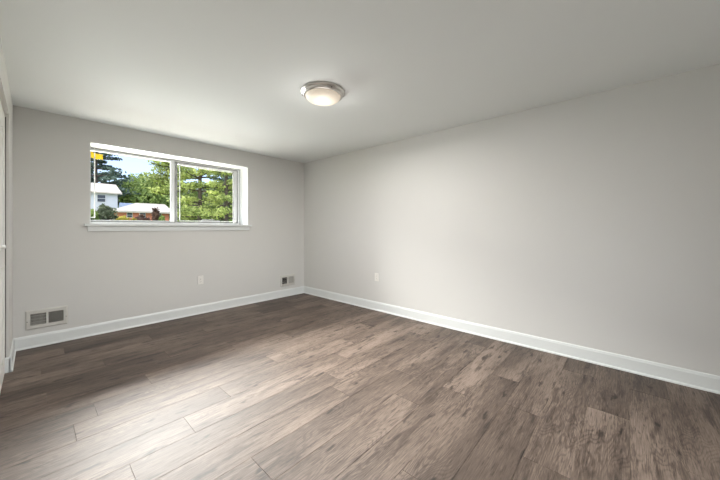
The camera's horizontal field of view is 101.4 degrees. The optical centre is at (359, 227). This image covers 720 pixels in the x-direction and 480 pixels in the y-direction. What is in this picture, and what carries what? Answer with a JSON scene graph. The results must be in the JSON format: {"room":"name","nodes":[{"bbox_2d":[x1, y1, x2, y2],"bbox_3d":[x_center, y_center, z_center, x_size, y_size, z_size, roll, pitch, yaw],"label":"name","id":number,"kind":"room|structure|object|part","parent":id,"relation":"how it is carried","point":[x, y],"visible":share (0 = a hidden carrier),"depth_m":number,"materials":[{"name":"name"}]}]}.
{"room":"empty bedroom","nodes":[
{"label":"empty bedroom","id":0,"kind":"room"},
{"bbox_2d":[0,38,12,357],"bbox_3d":[-1.384,0.013,0.974,5.660,2.450,0.120,0,0,42],"label":"wall","id":1,"kind":"structure","parent":0,"point":[5,95],"depth_m":2.50,"materials":[{"name":"paint"}]},
{"bbox_2d":[0,98,5,391],"bbox_3d":[-2.326,0.126,1.879,1.808,2.175,0.070,0,0,42],"label":"door","id":2,"kind":"structure","parent":1,"relation":"in","point":[2,114],"depth_m":2.30,"materials":[{"name":"white paint"}]},
{"bbox_3d":[-2.504,0.141,2.018,0.446,2.146,0.035,0,0,42],"label":"panel","id":3,"kind":"part","parent":2,"relation":"part of","materials":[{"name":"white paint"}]},
{"bbox_3d":[-2.491,0.138,2.032,0.286,1.820,0.004,0,0,42],"label":"panel moulding","id":4,"kind":"part","parent":2,"relation":"part of","materials":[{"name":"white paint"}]},
{"bbox_3d":[-2.836,0.141,2.319,0.446,2.146,0.035,0,0,42],"label":"panel","id":5,"kind":"part","parent":2,"relation":"part of","materials":[{"name":"white paint"}]},
{"bbox_3d":[-2.823,0.138,2.333,0.286,1.820,0.004,0,0,42],"label":"panel moulding","id":6,"kind":"part","parent":2,"relation":"part of","materials":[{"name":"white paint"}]},
{"bbox_2d":[4,339,15,373],"bbox_3d":[-3.200,1.164,2.698,0.610,0.127,0.050,0,0,42],"label":"baseboard","id":7,"kind":"structure","parent":1,"relation":"attached to","point":[9,361],"depth_m":2.51,"materials":[{"name":"white paint"}]},
{"bbox_2d":[13,105,303,337],"bbox_3d":[-2.572,0.083,4.146,0.360,2.590,4.423,0,0,42],"label":"wall","id":8,"kind":"structure","parent":0,"point":[101,276],"depth_m":3.52,"materials":[{"name":"paint"}]},
{"bbox_2d":[25,305,67,330],"bbox_3d":[-3.323,0.945,3.130,0.138,0.196,0.308,0,0,42],"label":"air vent","id":9,"kind":"object","parent":8,"relation":"in","point":[47,317],"visible":1,"depth_m":3.09,"materials":[{"name":"metal"}]},
{"bbox_2d":[13,286,303,350],"bbox_3d":[-2.239,1.164,4.229,0.022,0.127,3.553,0,0,42],"label":"baseboard","id":10,"kind":"structure","parent":8,"relation":"attached to","point":[37,340],"depth_m":3.65,"materials":[{"name":"white paint"}]},
{"bbox_2d":[84,142,251,230],"bbox_3d":[-2.541,-0.464,4.136,0.392,1.017,1.973,0,0,42],"label":"window","id":11,"kind":"structure","parent":8,"relation":"in","point":[239,221],"depth_m":4.17,"materials":[{"name":"white paint"}]},
{"bbox_3d":[-2.957,-0.511,3.878,0.032,0.867,0.897,0,0,42],"label":"sash","id":12,"kind":"part","parent":11,"relation":"part of","materials":[{"name":"white plastic"}]},
{"bbox_3d":[-2.541,-0.030,4.136,0.392,0.026,1.973,0,0,42],"label":"sill","id":13,"kind":"part","parent":11,"relation":"part of","materials":[{"name":"white paint"}]},
{"bbox_3d":[-2.379,-0.503,4.594,0.007,0.819,0.779,0,0,42],"label":"screen frame","id":14,"kind":"part","parent":11,"relation":"part of","materials":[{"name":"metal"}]},
{"bbox_3d":[-2.354,-0.503,4.587,0.036,0.871,0.888,0,0,42],"label":"sash","id":15,"kind":"part","parent":11,"relation":"part of","materials":[{"name":"white plastic"}]},
{"bbox_2d":[198,276,202,284],"bbox_3d":[-2.272,0.750,4.201,0.010,0.120,0.074,0,0,42],"label":"wall outlet","id":16,"kind":"object","parent":8,"relation":"attached to","point":[200,278],"visible":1,"depth_m":4.20,"materials":[{"name":"beige plastic"}]},
{"bbox_2d":[280,274,294,286],"bbox_3d":[-1.337,0.945,5.320,0.138,0.196,0.308,0,0,42],"label":"air vent","id":17,"kind":"object","parent":8,"relation":"in","point":[285,280],"visible":0.98,"depth_m":5.28,"materials":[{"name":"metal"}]},
{"bbox_2d":[0,293,719,479],"bbox_3d":[-0.393,1.302,2.068,5.660,0.150,4.273,0,0,42],"label":"floor","id":18,"kind":"structure","parent":0,"point":[303,386],"depth_m":2.01,"materials":[{"name":"brown wood"}]},
{"bbox_2d":[0,0,719,162],"bbox_3d":[-0.470,-1.312,2.139,6.170,0.200,4.573,0,0,42],"label":"ceiling","id":19,"kind":"structure","parent":0,"point":[232,74],"depth_m":2.14,"materials":[{"name":"paint"}]},
{"bbox_2d":[301,81,344,105],"bbox_3d":[-0.331,-1.163,2.636,0.390,0.098,0.390,0,0,42],"label":"ceiling light","id":20,"kind":"object","parent":19,"relation":"attached to","point":[321,93],"visible":1,"depth_m":2.53,"materials":[{"name":"white glass"}]},
{"bbox_3d":[-0.331,-1.145,2.636,0.312,0.062,0.312,0,0,42],"label":"lamp shade","id":21,"kind":"part","parent":20,"relation":"part of","materials":[{"name":"white glass"}]},
{"bbox_2d":[304,64,719,375],"bbox_3d":[1.149,0.083,3.656,5.810,2.590,0.150,0,0,42],"label":"wall","id":22,"kind":"structure","parent":0,"point":[592,221],"depth_m":2.88,"materials":[{"name":"paint"}]},
{"bbox_2d":[375,273,378,280],"bbox_3d":[0.247,0.736,4.366,0.074,0.120,0.010,0,0,42],"label":"wall outlet","id":23,"kind":"object","parent":22,"relation":"attached to","point":[376,274],"visible":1,"depth_m":4.36,"materials":[{"name":"beige plastic"}]},
{"bbox_2d":[304,286,719,393],"bbox_3d":[1.044,1.164,3.635,5.638,0.127,0.022,0,0,42],"label":"baseboard","id":24,"kind":"structure","parent":22,"relation":"attached to","point":[677,375],"depth_m":2.86,"materials":[{"name":"white paint"}]},
{"label":"outside","id":25,"kind":"structure","parent":0,"visible":0},
{"bbox_3d":[-43.585,1.077,59.769,135.128,0.100,150.000,0,0,42],"label":"ground","id":26,"kind":"structure","parent":25,"visible":0},
{"bbox_2d":[91,209,99,219],"bbox_3d":[-18.902,-0.157,20.834,0.819,2.378,0.955,0,0,42],"label":"shrub","id":27,"kind":"object","parent":26,"relation":"on","point":[92,210],"visible":0.21,"depth_m":20.80,"materials":[{"name":"green plant"}]},
{"bbox_2d":[91,159,106,180],"bbox_3d":[-63.491,-10.167,66.169,19.073,22.398,19.487,0,0,42],"label":"conifer","id":28,"kind":"object","parent":26,"relation":"on","point":[92,177],"visible":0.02,"depth_m":65.69,"materials":[{"name":"green plant"}]},
{"bbox_2d":[91,183,121,210],"bbox_3d":[-47.602,-3.166,44.269,11.000,8.387,17.000,0,0,42],"label":"house","id":29,"kind":"structure","parent":26,"relation":"on","point":[107,194],"depth_m":46.10,"materials":[{"name":"white"}]},
{"bbox_3d":[-39.786,-4.477,45.332,0.029,1.037,0.920,0,0,42],"label":"pane","id":30,"kind":"part","parent":29,"relation":"part of","materials":[{"name":"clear glass"}]},
{"bbox_2d":[95,203,118,219],"bbox_3d":[-19.976,-0.427,22.751,2.015,2.934,1.846,0,0,0],"label":"shrub","id":31,"kind":"object","parent":26,"relation":"on","point":[104,212],"visible":0.41,"depth_m":22.64,"materials":[{"name":"green plant"}]},
{"bbox_2d":[91,151,140,206],"bbox_3d":[-54.130,-10.599,61.512,17.237,23.258,16.709,0,0,42],"label":"conifer","id":32,"kind":"object","parent":26,"relation":"on","point":[111,174],"visible":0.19,"depth_m":61.52,"materials":[{"name":"green plant"}]},
{"bbox_2d":[116,215,129,219],"bbox_3d":[-25.390,-0.156,31.563,2.093,2.393,1.565,0,0,42],"label":"shrub","id":33,"kind":"object","parent":26,"relation":"on","point":[120,217],"visible":0.15,"depth_m":31.15,"materials":[{"name":"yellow plant"}]},
{"bbox_2d":[117,179,137,187],"bbox_3d":[-57.755,-5.589,73.439,11.324,13.254,11.204,0,0,42],"label":"leafy tree","id":34,"kind":"object","parent":26,"relation":"on","point":[124,185],"visible":0.04,"depth_m":70.91,"materials":[{"name":"green plant"}]},
{"bbox_2d":[118,186,152,205],"bbox_3d":[-51.974,-4.268,67.329,9.910,10.611,10.877,0,0,42],"label":"leafy tree","id":35,"kind":"object","parent":26,"relation":"on","point":[125,186],"visible":0.03,"depth_m":65.48,"materials":[{"name":"green plant"}]},
{"bbox_2d":[125,173,148,179],"bbox_3d":[-60.376,-6.745,79.831,13.715,15.564,12.335,0,0,42],"label":"leafy tree","id":36,"kind":"object","parent":26,"relation":"on","point":[131,174],"visible":0.02,"depth_m":77.81,"materials":[{"name":"green plant"}]},
{"bbox_2d":[111,203,169,220],"bbox_3d":[-32.823,-1.367,43.075,11.500,4.789,6.733,0,0,42],"label":"house","id":37,"kind":"structure","parent":26,"relation":"on","point":[130,210],"depth_m":40.14,"materials":[{"name":"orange brick"}]},
{"bbox_2d":[135,214,150,220],"bbox_3d":[-25.990,-0.313,35.295,1.872,2.705,2.014,0,0,42],"label":"shrub","id":38,"kind":"object","parent":26,"relation":"on","point":[140,217],"visible":0.23,"depth_m":35.09,"materials":[{"name":"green plant"}]},
{"bbox_2d":[119,184,169,205],"bbox_3d":[-48.573,-4.285,66.472,10.662,10.644,10.362,0,0,42],"label":"leafy tree","id":39,"kind":"object","parent":26,"relation":"on","point":[157,199],"visible":0.4,"depth_m":64.05,"materials":[{"name":"green plant"}]},
{"bbox_2d":[123,174,169,200],"bbox_3d":[-52.427,-6.016,72.569,12.907,14.108,12.386,0,0,42],"label":"leafy tree","id":40,"kind":"object","parent":26,"relation":"on","point":[136,180],"visible":0.06,"depth_m":70.46,"materials":[{"name":"green plant"}]},
{"bbox_2d":[151,207,159,220],"bbox_3d":[-23.937,-0.701,34.552,1.005,3.464,0.990,0,0,42],"label":"shrub","id":41,"kind":"object","parent":26,"relation":"on","point":[155,213],"visible":0.44,"depth_m":34.44,"materials":[{"name":"brown plant"}]},
{"bbox_2d":[158,215,164,220],"bbox_3d":[-22.428,-0.223,33.292,0.910,2.510,0.887,0,0,-26],"label":"shrub","id":42,"kind":"object","parent":26,"relation":"on","point":[162,218],"visible":0.18,"depth_m":33.15,"materials":[{"name":"green plant"}]},
{"bbox_2d":[141,179,183,219],"bbox_3d":[-48.807,-6.080,73.569,13.470,14.236,12.409,0,0,42],"label":"leafy tree","id":43,"kind":"object","parent":26,"relation":"on","point":[168,196],"visible":0.06,"depth_m":70.83,"materials":[{"name":"green plant"}]},
{"bbox_2d":[139,160,202,197],"bbox_3d":[-16.799,-6.819,26.350,4.635,15.703,4.844,0,0,-15],"label":"pine tree","id":44,"kind":"object","parent":26,"relation":"on","point":[163,174],"visible":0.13,"depth_m":25.34,"materials":[{"name":"green plant"}]},
{"bbox_2d":[177,190,207,219],"bbox_3d":[-26.939,-2.667,47.697,6.057,7.612,6.904,0,0,42],"label":"leafy tree","id":45,"kind":"object","parent":26,"relation":"on","point":[189,190],"visible":0.02,"depth_m":45.98,"materials":[{"name":"green plant"}]},
{"bbox_2d":[177,186,210,221],"bbox_3d":[-25.057,-2.682,47.370,7.970,7.907,7.830,0,0,42],"label":"leafy tree","id":46,"kind":"object","parent":26,"relation":"on","point":[203,189],"visible":0.02,"depth_m":45.21,"materials":[{"name":"green plant"}]},
{"bbox_2d":[159,165,231,221],"bbox_3d":[-13.420,-5.845,25.161,5.256,13.747,5.381,0,0,-8],"label":"pine tree","id":47,"kind":"object","parent":26,"relation":"on","point":[189,200],"visible":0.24,"depth_m":24.49,"materials":[{"name":"green plant"}]},
{"bbox_2d":[177,188,229,221],"bbox_3d":[-21.257,-2.115,42.485,8.554,7.352,9.063,0,0,-11],"label":"leafy tree","id":48,"kind":"object","parent":26,"relation":"on","point":[204,194],"visible":0.07,"depth_m":40.32,"materials":[{"name":"green plant"}]},
{"bbox_2d":[187,170,231,220],"bbox_3d":[-11.007,-5.307,24.069,5.264,12.670,5.052,0,0,-45],"label":"pine tree","id":49,"kind":"object","parent":26,"relation":"on","point":[226,186],"visible":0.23,"depth_m":23.09,"materials":[{"name":"green plant"}]},
{"bbox_2d":[202,181,231,220],"bbox_3d":[-18.086,-2.793,42.083,7.999,8.207,8.602,0,0,-2],"label":"leafy tree","id":50,"kind":"object","parent":26,"relation":"on","point":[218,181],"visible":0.09,"depth_m":39.69,"materials":[{"name":"green plant"}]},
{"bbox_2d":[210,174,231,190],"bbox_3d":[-25.776,-8.695,60.419,13.901,19.452,15.063,0,0,42],"label":"conifer","id":51,"kind":"object","parent":26,"relation":"on","point":[229,177],"visible":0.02,"depth_m":59.02,"materials":[{"name":"green plant"}]},
{"bbox_2d":[219,179,231,220],"bbox_3d":[-15.832,-3.108,41.990,8.345,9.059,8.563,0,0,42],"label":"leafy tree","id":52,"kind":"object","parent":26,"relation":"on","point":[229,179],"visible":0.03,"depth_m":39.37,"materials":[{"name":"green plant"}]}
]}

